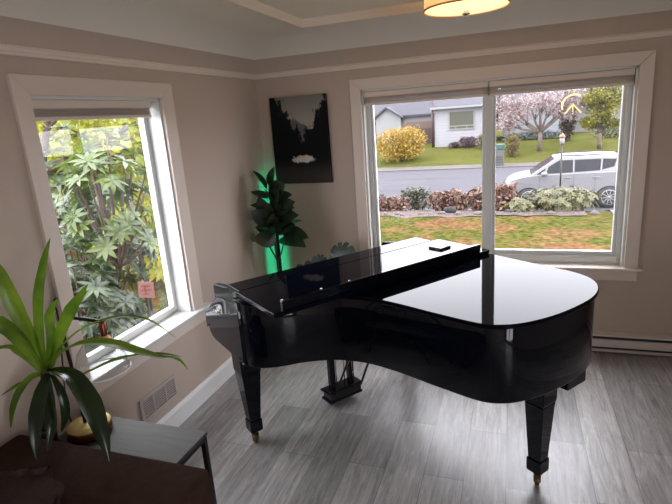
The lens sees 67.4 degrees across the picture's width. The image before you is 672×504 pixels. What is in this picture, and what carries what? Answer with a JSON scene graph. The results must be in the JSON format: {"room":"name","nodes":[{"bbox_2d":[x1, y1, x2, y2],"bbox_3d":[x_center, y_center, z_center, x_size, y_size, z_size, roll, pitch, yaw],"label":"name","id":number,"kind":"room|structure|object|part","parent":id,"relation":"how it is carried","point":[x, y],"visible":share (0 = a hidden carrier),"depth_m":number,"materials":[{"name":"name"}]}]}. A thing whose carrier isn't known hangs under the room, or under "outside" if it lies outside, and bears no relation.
{"room":"music room","nodes":[
{"label":"music room","id":0,"kind":"room"},
{"bbox_2d":[41,424,58,441],"bbox_3d":[-1.189,0.774,2.087,0.076,0.110,0.076,1,16,19],"label":"pot","id":1,"kind":"object","parent":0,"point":[43,433],"depth_m":2.07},
{"bbox_2d":[0,55,274,446],"bbox_3d":[-1.623,0.591,1.450,0.160,3.050,6.520,1,16,19],"label":"wall","id":2,"kind":"structure","parent":0,"point":[218,124],"depth_m":3.14,"materials":[{"name":"beige paint"}]},
{"bbox_2d":[5,73,211,392],"bbox_3d":[-1.143,-0.138,2.708,0.215,1.489,1.127,1,16,19],"label":"window","id":3,"kind":"structure","parent":2,"relation":"in","point":[22,88],"depth_m":2.82,"materials":[{"name":"beige paint"}]},
{"bbox_2d":[31,99,151,120],"bbox_3d":[-1.197,-0.709,2.512,0.055,0.089,0.777,1,16,19],"label":"blind","id":4,"kind":"object","parent":3,"relation":"attached to","point":[44,110],"visible":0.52,"depth_m":2.44,"materials":[{"name":"beige fabric"}]},
{"bbox_3d":[-1.199,-0.733,2.505,0.055,0.038,0.777,1,16,19],"label":"head rail","id":5,"kind":"part","parent":4,"relation":"part of","materials":[{"name":"beige paint"}]},
{"bbox_3d":[-1.194,-0.673,2.521,0.046,0.016,0.773,1,16,19],"label":"rail","id":6,"kind":"part","parent":4,"relation":"part of","materials":[{"name":"beige paint"}]},
{"bbox_3d":[-1.213,-0.140,2.697,0.040,1.278,0.834,1,16,19],"label":"frame","id":7,"kind":"part","parent":3,"relation":"part of","materials":[{"name":"white plastic"}]},
{"bbox_3d":[-1.069,0.491,2.865,0.155,0.022,1.127,1,16,19],"label":"sill","id":8,"kind":"part","parent":3,"relation":"part of","materials":[{"name":"white plastic"}]},
{"bbox_2d":[0,43,255,79],"bbox_3d":[-1.620,-0.548,1.117,0.024,0.040,6.200,1,16,19],"label":"trim","id":9,"kind":"structure","parent":2,"relation":"attached to","point":[5,49],"depth_m":2.49,"materials":[{"name":"beige paint"}]},
{"bbox_2d":[138,374,178,421],"bbox_3d":[-1.025,0.847,2.924,0.012,0.142,0.320,1,16,19],"label":"air vent","id":10,"kind":"object","parent":2,"relation":"in","point":[158,398],"visible":0.93,"depth_m":2.91,"materials":[{"name":"grey metal"}]},
{"bbox_2d":[156,356,234,426],"bbox_3d":[-1.478,1.423,1.641,0.018,0.128,6.200,1,16,19],"label":"baseboard","id":11,"kind":"structure","parent":2,"relation":"attached to","point":[186,407],"depth_m":3.27,"materials":[{"name":"white paint"}]},
{"bbox_2d":[0,0,671,73],"bbox_3d":[0.387,-0.685,0.369,4.300,0.320,6.200,1,16,19],"label":"ceiling","id":12,"kind":"structure","parent":0,"point":[210,34],"depth_m":3.08,"materials":[{"name":"beige paint"}]},
{"bbox_2d":[224,0,423,27],"bbox_3d":[0.388,-0.725,0.369,3.050,0.053,5.022,1,16,19],"label":"trim","id":13,"kind":"structure","parent":12,"relation":"attached to","point":[253,5],"depth_m":2.90,"materials":[{"name":"beige paint"}]},
{"bbox_2d":[423,0,510,16],"bbox_3d":[0.596,-1.180,2.305,0.388,0.185,0.388,1,16,19],"label":"ceiling lamp","id":14,"kind":"object","parent":12,"relation":"attached to","point":[434,8],"visible":1,"depth_m":2.28,"materials":[{"name":"beige glass"}]},
{"bbox_2d":[179,351,671,503],"bbox_3d":[0.552,1.581,0.970,4.620,0.120,6.520,1,16,19],"label":"floor","id":15,"kind":"structure","parent":0,"point":[401,439],"depth_m":2.76,"materials":[{"name":"grey wood"}]},
{"bbox_2d":[0,435,213,503],"bbox_3d":[-1.186,1.293,1.048,0.915,0.640,2.078,1,16,19],"label":"sofa","id":16,"kind":"object","parent":15,"relation":"on","point":[88,477],"visible":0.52,"depth_m":1.76,"materials":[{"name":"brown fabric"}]},
{"bbox_2d":[0,466,64,503],"bbox_3d":[-1.082,0.916,1.684,0.472,0.400,0.193,-1,15,13],"label":"throw pillow","id":17,"kind":"object","parent":16,"relation":"on","point":[29,485],"visible":1,"depth_m":1.64,"materials":[{"name":"brown fabric"}]},
{"bbox_2d":[59,416,216,503],"bbox_3d":[-0.881,1.042,2.186,0.635,0.500,0.299,1,16,19],"label":"side table","id":18,"kind":"object","parent":15,"relation":"on","point":[161,442],"visible":0.37,"depth_m":2.13,"materials":[{"name":"grey wood"}]},
{"bbox_2d":[54,297,131,443],"bbox_3d":[-1.056,0.679,2.193,0.465,0.921,0.231,5,17,30],"label":"table lamp","id":19,"kind":"object","parent":18,"relation":"on","point":[78,431],"visible":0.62,"depth_m":2.13,"materials":[{"name":"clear glass"}]},
{"bbox_3d":[-1.202,0.660,2.305,0.045,0.921,0.202,-6,15,-6],"label":"power cord","id":20,"kind":"part","parent":19,"relation":"part of","materials":[{"name":"black metal"}]},
{"bbox_3d":[-1.024,0.506,2.110,0.234,0.502,0.015,1,16,19],"label":"arm","id":21,"kind":"part","parent":19,"relation":"part of","materials":[{"name":"black metal"}]},
{"bbox_3d":[-0.968,0.412,2.063,0.216,0.160,0.216,1,16,19],"label":"lamp shade","id":22,"kind":"part","parent":19,"relation":"part of","materials":[{"name":"clear glass"}]},
{"bbox_2d":[99,322,107,336],"bbox_3d":[-0.935,0.308,2.021,0.026,0.062,0.025,1,16,19],"label":"socket","id":23,"kind":"object","parent":19,"relation":"attached to","point":[102,325],"depth_m":2.01,"materials":[{"name":"red metal"}]},
{"bbox_2d":[0,239,187,460],"bbox_3d":[-0.909,0.401,1.851,0.843,0.911,0.263,-2,15,9],"label":"dracaena","id":24,"kind":"object","parent":18,"relation":"on","point":[28,341],"visible":0.99,"depth_m":1.89,"materials":[{"name":"green plant"}]},
{"bbox_3d":[-0.897,0.827,2.128,0.627,0.022,0.291,1,16,19],"label":"frame","id":25,"kind":"part","parent":18,"relation":"part of","materials":[{"name":"black metal"}]},
{"bbox_3d":[-0.550,1.030,2.214,0.020,0.462,0.020,1,16,19],"label":"leg","id":26,"kind":"part","parent":18,"relation":"part of","materials":[{"name":"black metal"}]},
{"bbox_2d":[275,234,281,270],"bbox_3d":[-0.470,0.038,4.176,0.110,1.360,0.110,1,16,19],"label":"light bar","id":27,"kind":"object","parent":15,"relation":"on","point":[276,235],"visible":0.04,"depth_m":4.15,"materials":[{"name":"black metal"}]},
{"bbox_2d":[250,167,308,271],"bbox_3d":[-0.411,0.059,3.928,0.461,1.438,0.284,1,16,19],"label":"fiddle leaf fig","id":28,"kind":"object","parent":15,"relation":"on","point":[277,217],"visible":0.82,"depth_m":3.81,"materials":[{"name":"green plant"}]},
{"bbox_2d":[296,260,310,266],"bbox_3d":[-0.192,0.390,4.075,0.194,0.693,0.124,1,16,19],"label":"leafy plant","id":29,"kind":"object","parent":15,"relation":"on","point":[307,261],"visible":0.08,"depth_m":3.96,"materials":[{"name":"green plant"}]},
{"bbox_2d":[311,242,354,262],"bbox_3d":[0.011,0.329,3.964,0.364,0.839,0.165,1,16,19],"label":"monstera plant","id":30,"kind":"object","parent":15,"relation":"on","point":[341,250],"visible":0.19,"depth_m":3.83,"materials":[{"name":"green plant"}]},
{"bbox_2d":[206,237,598,484],"bbox_3d":[0.301,0.562,2.643,1.413,1.024,1.620,-14,18,-32],"label":"grand piano","id":31,"kind":"object","parent":15,"relation":"on","point":[468,321],"visible":1,"depth_m":2.33,"materials":[{"name":"black wood"}]},
{"bbox_3d":[-0.580,0.385,2.691,0.062,0.266,0.487,-14,18,-32],"label":"arm","id":32,"kind":"part","parent":31,"relation":"part of","materials":[{"name":"black wood"}]},
{"bbox_3d":[-0.480,0.753,2.796,0.116,0.533,0.116,-14,18,-32],"label":"leg","id":33,"kind":"part","parent":31,"relation":"part of","materials":[{"name":"black wood"}]},
{"bbox_3d":[-0.038,0.631,3.100,0.038,0.505,0.035,-14,18,-32],"label":"lyre post","id":34,"kind":"part","parent":31,"relation":"part of","materials":[{"name":"black wood"}]},
{"bbox_3d":[0.078,0.603,3.174,0.038,0.505,0.035,-14,18,-32],"label":"lyre post","id":35,"kind":"part","parent":31,"relation":"part of","materials":[{"name":"black wood"}]},
{"bbox_3d":[0.399,0.191,2.350,1.413,0.020,1.164,-14,18,-32],"label":"lid","id":36,"kind":"part","parent":31,"relation":"part of","materials":[{"name":"black wood"}]},
{"bbox_2d":[429,243,450,249],"bbox_3d":[0.611,-0.031,2.970,0.090,0.013,0.093,-16,19,-37],"label":"coaster","id":37,"kind":"object","parent":31,"relation":"on","point":[438,246],"visible":1,"depth_m":2.95,"materials":[{"name":"black"}]},
{"bbox_3d":[0.935,0.772,2.316,0.104,0.543,0.104,-14,18,-32],"label":"leg","id":38,"kind":"part","parent":31,"relation":"part of","materials":[{"name":"black wood"}]},
{"bbox_2d":[255,28,671,334],"bbox_3d":[1.579,-0.209,3.584,4.460,3.050,0.160,1,16,19],"label":"wall","id":39,"kind":"structure","parent":0,"point":[327,212],"depth_m":3.53,"materials":[{"name":"beige paint"}]},
{"bbox_2d":[269,93,332,183],"bbox_3d":[-0.275,-0.873,3.937,0.476,0.669,0.031,1,16,19],"label":"print","id":40,"kind":"object","parent":39,"relation":"attached to","point":[300,124],"visible":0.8,"depth_m":3.92},
{"bbox_2d":[255,28,671,79],"bbox_3d":[1.391,-1.327,3.224,4.300,0.040,0.024,1,16,19],"label":"trim","id":41,"kind":"structure","parent":39,"relation":"attached to","point":[664,32],"depth_m":3.37,"materials":[{"name":"beige paint"}]},
{"bbox_2d":[349,49,655,280],"bbox_3d":[1.095,-0.552,3.630,2.017,1.481,0.205,1,16,19],"label":"window","id":42,"kind":"structure","parent":39,"relation":"in","point":[637,114],"depth_m":3.47,"materials":[{"name":"beige paint"}]},
{"bbox_2d":[364,81,488,105],"bbox_3d":[0.632,-1.128,3.598,0.880,0.096,0.055,1,16,19],"label":"blind","id":43,"kind":"object","parent":42,"relation":"attached to","point":[453,90],"visible":1,"depth_m":3.57,"materials":[{"name":"beige fabric"}]},
{"bbox_3d":[0.630,-1.156,3.591,0.880,0.038,0.055,1,16,19],"label":"head rail","id":44,"kind":"part","parent":43,"relation":"part of","materials":[{"name":"beige paint"}]},
{"bbox_3d":[0.634,-1.089,3.608,0.876,0.016,0.046,1,16,19],"label":"rail","id":45,"kind":"part","parent":43,"relation":"part of","materials":[{"name":"beige paint"}]},
{"bbox_3d":[0.692,-0.582,3.795,0.833,1.203,0.037,1,16,19],"label":"sash","id":46,"kind":"part","parent":42,"relation":"part of","materials":[{"name":"white plastic"}]},
{"bbox_3d":[1.520,-0.566,3.508,0.823,1.203,0.037,1,16,19],"label":"sash","id":47,"kind":"part","parent":42,"relation":"part of","materials":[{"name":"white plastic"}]},
{"bbox_2d":[489,68,634,95],"bbox_3d":[1.464,-1.112,3.309,0.870,0.096,0.055,1,16,19],"label":"blind","id":48,"kind":"object","parent":42,"relation":"attached to","point":[558,80],"visible":1,"depth_m":3.28,"materials":[{"name":"beige fabric"}]},
{"bbox_3d":[1.462,-1.140,3.302,0.870,0.038,0.055,1,16,19],"label":"head rail","id":49,"kind":"part","parent":48,"relation":"part of","materials":[{"name":"beige paint"}]},
{"bbox_3d":[1.466,-1.074,3.319,0.866,0.016,0.046,1,16,19],"label":"rail","id":50,"kind":"part","parent":48,"relation":"part of","materials":[{"name":"beige paint"}]},
{"bbox_2d":[561,93,581,114],"bbox_3d":[1.563,-1.012,3.334,0.129,0.200,0.012,1,16,19],"label":"ornament","id":51,"kind":"object","parent":42,"relation":"hanging from","point":[565,98],"visible":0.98,"depth_m":3.34,"materials":[{"name":"beige metal"}]},
{"bbox_3d":[1.125,0.095,3.753,2.017,0.022,0.105,1,16,19],"label":"sill","id":52,"kind":"part","parent":42,"relation":"part of","materials":[{"name":"beige paint"}]},
{"bbox_2d":[592,330,671,356],"bbox_3d":[2.142,0.646,3.514,2.408,0.142,0.057,1,16,19],"label":"baseboard heater","id":53,"kind":"object","parent":39,"relation":"attached to","point":[603,341],"visible":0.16,"depth_m":3.52,"materials":[{"name":"beige metal"}]},
{"bbox_3d":[2.134,0.650,3.492,2.400,0.058,0.011,1,16,19],"label":"panel","id":54,"kind":"part","parent":53,"relation":"part of","materials":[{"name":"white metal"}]},
{"label":"outside","id":55,"kind":"structure","parent":0,"visible":0},
{"bbox_2d":[122,123,618,173],"bbox_3d":[16.820,-12.563,53.574,120.000,0.860,52.600,1,16,19],"label":"lawn","id":56,"kind":"structure","parent":55,"point":[581,141],"depth_m":32.05,"materials":[{"name":"green plant"}]},
{"bbox_2d":[376,122,427,162],"bbox_3d":[4.194,-7.008,32.457,3.813,2.686,2.773,1,16,19],"label":"bush","id":57,"kind":"object","parent":56,"relation":"on","point":[404,147],"visible":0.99,"depth_m":32.03,"materials":[{"name":"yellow plant"}]},
{"bbox_2d":[374,95,434,142],"bbox_3d":[6.951,-13.384,48.130,7.900,5.100,9.000,1,16,19],"label":"gabled house","id":58,"kind":"structure","parent":56,"relation":"on","point":[393,116],"depth_m":44.84,"materials":[{"name":"grey"}]},
{"bbox_2d":[406,120,434,142],"bbox_3d":[7.061,-9.669,40.651,2.750,1.750,0.100,1,16,19],"label":"fence","id":59,"kind":"object","parent":56,"relation":"on","point":[423,124],"visible":0.21,"depth_m":40.52,"materials":[{"name":"brown wood"}]},
{"bbox_2d":[417,128,434,143],"bbox_3d":[7.039,-9.042,39.328,1.800,1.220,0.150,1,16,19],"label":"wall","id":60,"kind":"structure","parent":56,"relation":"on","point":[428,131],"depth_m":39.19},
{"bbox_2d":[448,142,459,147],"bbox_3d":[8.134,-7.392,34.736,0.850,0.455,0.638,1,16,19],"label":"bush","id":61,"kind":"object","parent":56,"relation":"on","point":[455,144],"visible":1,"depth_m":34.58,"materials":[{"name":"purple plant"}]},
{"bbox_2d":[430,90,498,146],"bbox_3d":[9.826,-10.482,37.673,4.301,4.750,8.010,1,16,19],"label":"house","id":62,"kind":"structure","parent":56,"relation":"on","point":[455,119],"depth_m":34.79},
{"bbox_3d":[8.648,-9.101,34.691,1.600,1.120,0.020,1,16,19],"label":"pane","id":63,"kind":"part","parent":62,"relation":"part of","materials":[{"name":"clear glass"}]},
{"bbox_2d":[458,136,477,147],"bbox_3d":[8.977,-7.459,34.200,1.312,0.886,0.835,1,16,19],"label":"bush","id":64,"kind":"object","parent":56,"relation":"on","point":[466,141],"visible":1,"depth_m":34.07,"materials":[{"name":"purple plant"}]},
{"bbox_2d":[476,134,481,148],"bbox_3d":[9.711,-7.328,33.186,0.912,1.092,0.863,1,16,19],"label":"shrub","id":65,"kind":"object","parent":56,"relation":"on","point":[480,135],"visible":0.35,"depth_m":33.17,"materials":[{"name":"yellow plant"}]},
{"bbox_2d":[496,95,501,128],"bbox_3d":[19.699,-15.542,54.318,6.507,6.916,4.619,1,16,19],"label":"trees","id":66,"kind":"object","parent":56,"relation":"on","point":[497,115],"visible":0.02,"depth_m":54.43,"materials":[{"name":"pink plant"}]},
{"bbox_2d":[504,131,520,156],"bbox_3d":[10.628,-6.441,30.393,1.045,1.669,0.972,1,16,19],"label":"shrub","id":67,"kind":"object","parent":56,"relation":"on","point":[512,142],"visible":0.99,"depth_m":30.22,"materials":[{"name":"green plant"}]},
{"bbox_2d":[500,83,567,139],"bbox_3d":[15.046,-10.978,38.496,4.600,4.350,6.800,1,16,19],"label":"house","id":68,"kind":"structure","parent":56,"relation":"on","point":[554,127],"depth_m":35.94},
{"bbox_2d":[496,130,572,140],"bbox_3d":[14.061,-8.173,35.485,5.333,0.854,0.771,1,16,19],"label":"hedge","id":69,"kind":"object","parent":56,"relation":"on","point":[554,132],"visible":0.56,"depth_m":35.39,"materials":[{"name":"green plant"}]},
{"bbox_2d":[496,83,591,151],"bbox_3d":[12.403,-8.264,30.509,5.580,4.277,2.513,5,17,30],"label":"magnolia tree","id":70,"kind":"object","parent":56,"relation":"on","point":[517,110],"visible":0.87,"depth_m":30.53,"materials":[{"name":"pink plant"}]},
{"bbox_2d":[558,89,577,140],"bbox_3d":[14.999,-8.923,32.526,1.268,3.642,1.153,1,16,19],"label":"columnar tree","id":71,"kind":"object","parent":56,"relation":"on","point":[567,127],"visible":0.52,"depth_m":32.52,"materials":[{"name":"brown plant"}]},
{"bbox_2d":[566,78,622,131],"bbox_3d":[23.139,-12.314,41.299,8.600,4.350,7.800,1,16,19],"label":"house","id":72,"kind":"structure","parent":56,"relation":"on","point":[577,128],"depth_m":39.32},
{"bbox_2d":[577,80,622,148],"bbox_3d":[15.464,-8.126,29.261,2.752,4.136,1.622,3,16,25],"label":"tree","id":73,"kind":"object","parent":56,"relation":"on","point":[605,100],"visible":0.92,"depth_m":29.07,"materials":[{"name":"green plant"}]},
{"bbox_2d":[589,125,619,138],"bbox_3d":[18.413,-7.699,32.211,3.955,1.319,1.310,1,16,19],"label":"hedge","id":74,"kind":"object","parent":56,"relation":"on","point":[606,130],"visible":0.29,"depth_m":32.43,"materials":[{"name":"green plant"}]},
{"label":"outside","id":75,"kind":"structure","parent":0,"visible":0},
{"bbox_2d":[132,162,539,180],"bbox_3d":[8.126,-4.869,28.971,120.000,0.160,1.800,1,16,19],"label":"verge","id":76,"kind":"structure","parent":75,"point":[528,164],"depth_m":29.24,"materials":[{"name":"grey concrete"}]},
{"bbox_2d":[496,143,504,165],"bbox_3d":[9.178,-5.501,28.443,0.650,1.180,0.510,1,16,19],"label":"utility box","id":77,"kind":"object","parent":76,"relation":"on","point":[500,148],"visible":0.57,"depth_m":28.20,"materials":[{"name":"grey"}]},
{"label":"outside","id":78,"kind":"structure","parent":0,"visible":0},
{"bbox_2d":[65,211,612,328],"bbox_3d":[-1.742,1.157,6.990,24.000,0.860,19.500,1,16,19],"label":"lawn","id":79,"kind":"structure","parent":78,"point":[574,232],"depth_m":10.20,"materials":[{"name":"green plant"}]},
{"bbox_2d":[36,118,149,321],"bbox_3d":[-3.473,-1.010,6.831,3.570,3.643,3.622,1,16,19],"label":"tree","id":80,"kind":"object","parent":79,"relation":"on","point":[43,127],"visible":0.19,"depth_m":6.12,"materials":[{"name":"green plant"}]},
{"bbox_3d":[-3.519,-1.645,6.663,3.570,2.326,3.622,1,16,19],"label":"crown","id":81,"kind":"part","parent":80,"relation":"part of","materials":[{"name":"green plant"}]},
{"bbox_2d":[49,121,154,252],"bbox_3d":[-5.667,-2.423,10.886,8.993,4.603,5.044,-15,18,-35],"label":"tree","id":82,"kind":"object","parent":79,"relation":"on","point":[117,128],"visible":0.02,"depth_m":10.48,"materials":[{"name":"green plant"}]},
{"bbox_2d":[61,231,143,353],"bbox_3d":[-2.350,0.572,4.595,1.170,1.602,1.094,-6,15,-6],"label":"rhododendron","id":83,"kind":"object","parent":79,"relation":"on","point":[97,292],"visible":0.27,"depth_m":4.31,"materials":[{"name":"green plant"}]},
{"bbox_2d":[44,123,160,338],"bbox_3d":[-2.750,-0.085,5.410,1.799,2.512,1.794,1,16,19],"label":"rhododendron","id":84,"kind":"object","parent":79,"relation":"on","point":[140,269],"visible":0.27,"depth_m":5.24,"materials":[{"name":"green plant"}]},
{"bbox_2d":[80,118,153,315],"bbox_3d":[-2.547,-0.836,7.171,1.681,3.005,1.755,-12,17,-28],"label":"slender tree","id":85,"kind":"object","parent":79,"relation":"on","point":[128,134],"visible":0.07,"depth_m":6.56,"materials":[{"name":"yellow plant"}]},
{"bbox_3d":[-2.582,-1.313,7.044,1.681,2.015,1.755,-12,17,-28],"label":"crown","id":86,"kind":"part","parent":85,"relation":"part of","materials":[{"name":"green plant"}]},
{"bbox_2d":[92,199,164,282],"bbox_3d":[-2.932,-0.282,8.271,2.170,1.434,2.193,1,16,19],"label":"rhododendron","id":87,"kind":"object","parent":79,"relation":"on","point":[157,270],"visible":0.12,"depth_m":7.62,"materials":[{"name":"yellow plant"}]},
{"bbox_2d":[138,282,154,316],"bbox_3d":[-1.578,0.792,4.404,0.135,1.145,0.019,-9,16,-18],"label":"sign","id":88,"kind":"object","parent":79,"relation":"on","point":[145,289],"visible":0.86,"depth_m":4.27,"materials":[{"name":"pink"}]},
{"bbox_3d":[-1.611,0.321,4.275,0.135,0.167,0.006,-9,16,-18],"label":"panel","id":89,"kind":"part","parent":88,"relation":"part of","materials":[{"name":"red"}]},
{"bbox_2d":[146,222,167,309],"bbox_3d":[-1.423,0.096,5.568,1.493,1.893,1.337,1,16,19],"label":"rhododendron","id":90,"kind":"object","parent":79,"relation":"on","point":[164,298],"visible":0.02,"depth_m":5.33,"materials":[{"name":"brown plant"}]},
{"bbox_2d":[379,209,586,217],"bbox_3d":[2.845,-0.963,13.220,6.500,0.444,2.594,1,16,19],"label":"planting bed","id":91,"kind":"object","parent":79,"relation":"on","point":[415,213],"visible":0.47,"depth_m":12.23,"materials":[{"name":"grey stone"}]},
{"bbox_2d":[378,194,411,210],"bbox_3d":[1.401,-1.295,13.521,1.356,0.590,0.851,1,16,19],"label":"bush","id":92,"kind":"object","parent":91,"relation":"on","point":[386,204],"visible":0.76,"depth_m":13.32,"materials":[{"name":"brown plant"}]},
{"bbox_2d":[398,186,431,209],"bbox_3d":[2.186,-1.425,13.662,0.989,0.751,0.664,1,16,19],"label":"leafy bush","id":93,"kind":"object","parent":91,"relation":"on","point":[413,195],"visible":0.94,"depth_m":13.57,"materials":[{"name":"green plant"}]},
{"bbox_2d":[425,187,473,210],"bbox_3d":[2.972,-1.323,13.090,1.281,0.720,0.843,1,16,19],"label":"bush","id":94,"kind":"object","parent":91,"relation":"on","point":[439,200],"visible":0.91,"depth_m":12.91,"materials":[{"name":"brown plant"}]},
{"bbox_2d":[443,206,456,212],"bbox_3d":[2.822,-1.029,12.474,0.330,0.203,0.196,1,16,19],"label":"stone","id":95,"kind":"object","parent":91,"relation":"on","point":[450,209],"visible":0.73,"depth_m":12.40,"materials":[{"name":"grey stone"}]},
{"bbox_2d":[465,182,519,210],"bbox_3d":[3.888,-1.365,12.675,1.411,0.844,0.842,1,16,19],"label":"bush","id":96,"kind":"object","parent":91,"relation":"on","point":[502,195],"visible":0.52,"depth_m":12.46,"materials":[{"name":"brown plant"}]},
{"bbox_2d":[503,196,535,212],"bbox_3d":[4.427,-1.130,12.085,0.810,0.442,0.662,3,16,24],"label":"variegated shrub","id":97,"kind":"object","parent":91,"relation":"on","point":[518,204],"visible":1,"depth_m":11.90,"materials":[{"name":"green plant"}]},
{"bbox_2d":[559,132,565,186],"bbox_3d":[5.321,-1.883,11.915,0.150,1.855,0.146,1,16,19],"label":"garden light","id":98,"kind":"object","parent":91,"relation":"on","point":[562,139],"visible":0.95,"depth_m":11.77,"materials":[{"name":"black metal"}]},
{"bbox_2d":[522,185,604,210],"bbox_3d":[5.346,-1.248,11.963,1.811,0.663,1.038,-1,15,12],"label":"variegated shrub","id":99,"kind":"object","parent":91,"relation":"on","point":[574,198],"visible":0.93,"depth_m":11.68,"materials":[{"name":"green plant"}]},
{"bbox_2d":[589,210,599,214],"bbox_3d":[5.749,-0.864,11.196,0.166,0.125,0.182,-16,19,-38],"label":"stone","id":100,"kind":"object","parent":79,"relation":"on","point":[594,212],"visible":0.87,"depth_m":11.15,"materials":[{"name":"white stone"}]},
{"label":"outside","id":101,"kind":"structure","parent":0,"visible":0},
{"bbox_2d":[52,129,158,268],"bbox_3d":[-2.071,-0.460,4.558,0.892,1.275,0.948,-7,15,-10],"label":"shrub","id":102,"kind":"object","parent":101,"point":[79,217],"visible":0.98,"depth_m":4.49,"materials":[{"name":"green plant"}]},
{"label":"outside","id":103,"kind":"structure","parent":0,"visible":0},
{"bbox_2d":[55,166,613,214],"bbox_3d":[5.560,-2.731,21.701,120.000,0.120,14.200,1,16,19],"label":"street","id":104,"kind":"structure","parent":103,"point":[391,183],"depth_m":24.39,"materials":[{"name":"grey asphalt"}]},
{"bbox_2d":[505,151,617,207],"bbox_3d":[7.408,-2.374,16.397,3.665,1.645,2.030,1,16,19],"label":"car","id":105,"kind":"object","parent":104,"relation":"on","point":[588,170],"visible":0.6,"depth_m":15.55,"materials":[{"name":"silver metal"}]},
{"bbox_3d":[7.888,-3.302,16.606,1.200,0.030,0.030,1,16,19],"label":"roof rail","id":106,"kind":"part","parent":105,"relation":"part of","materials":[{"name":"white metal"}]},
{"bbox_3d":[7.509,-2.990,15.533,1.200,0.030,0.030,1,16,19],"label":"roof rail","id":107,"kind":"part","parent":105,"relation":"part of","materials":[{"name":"white metal"}]}
]}

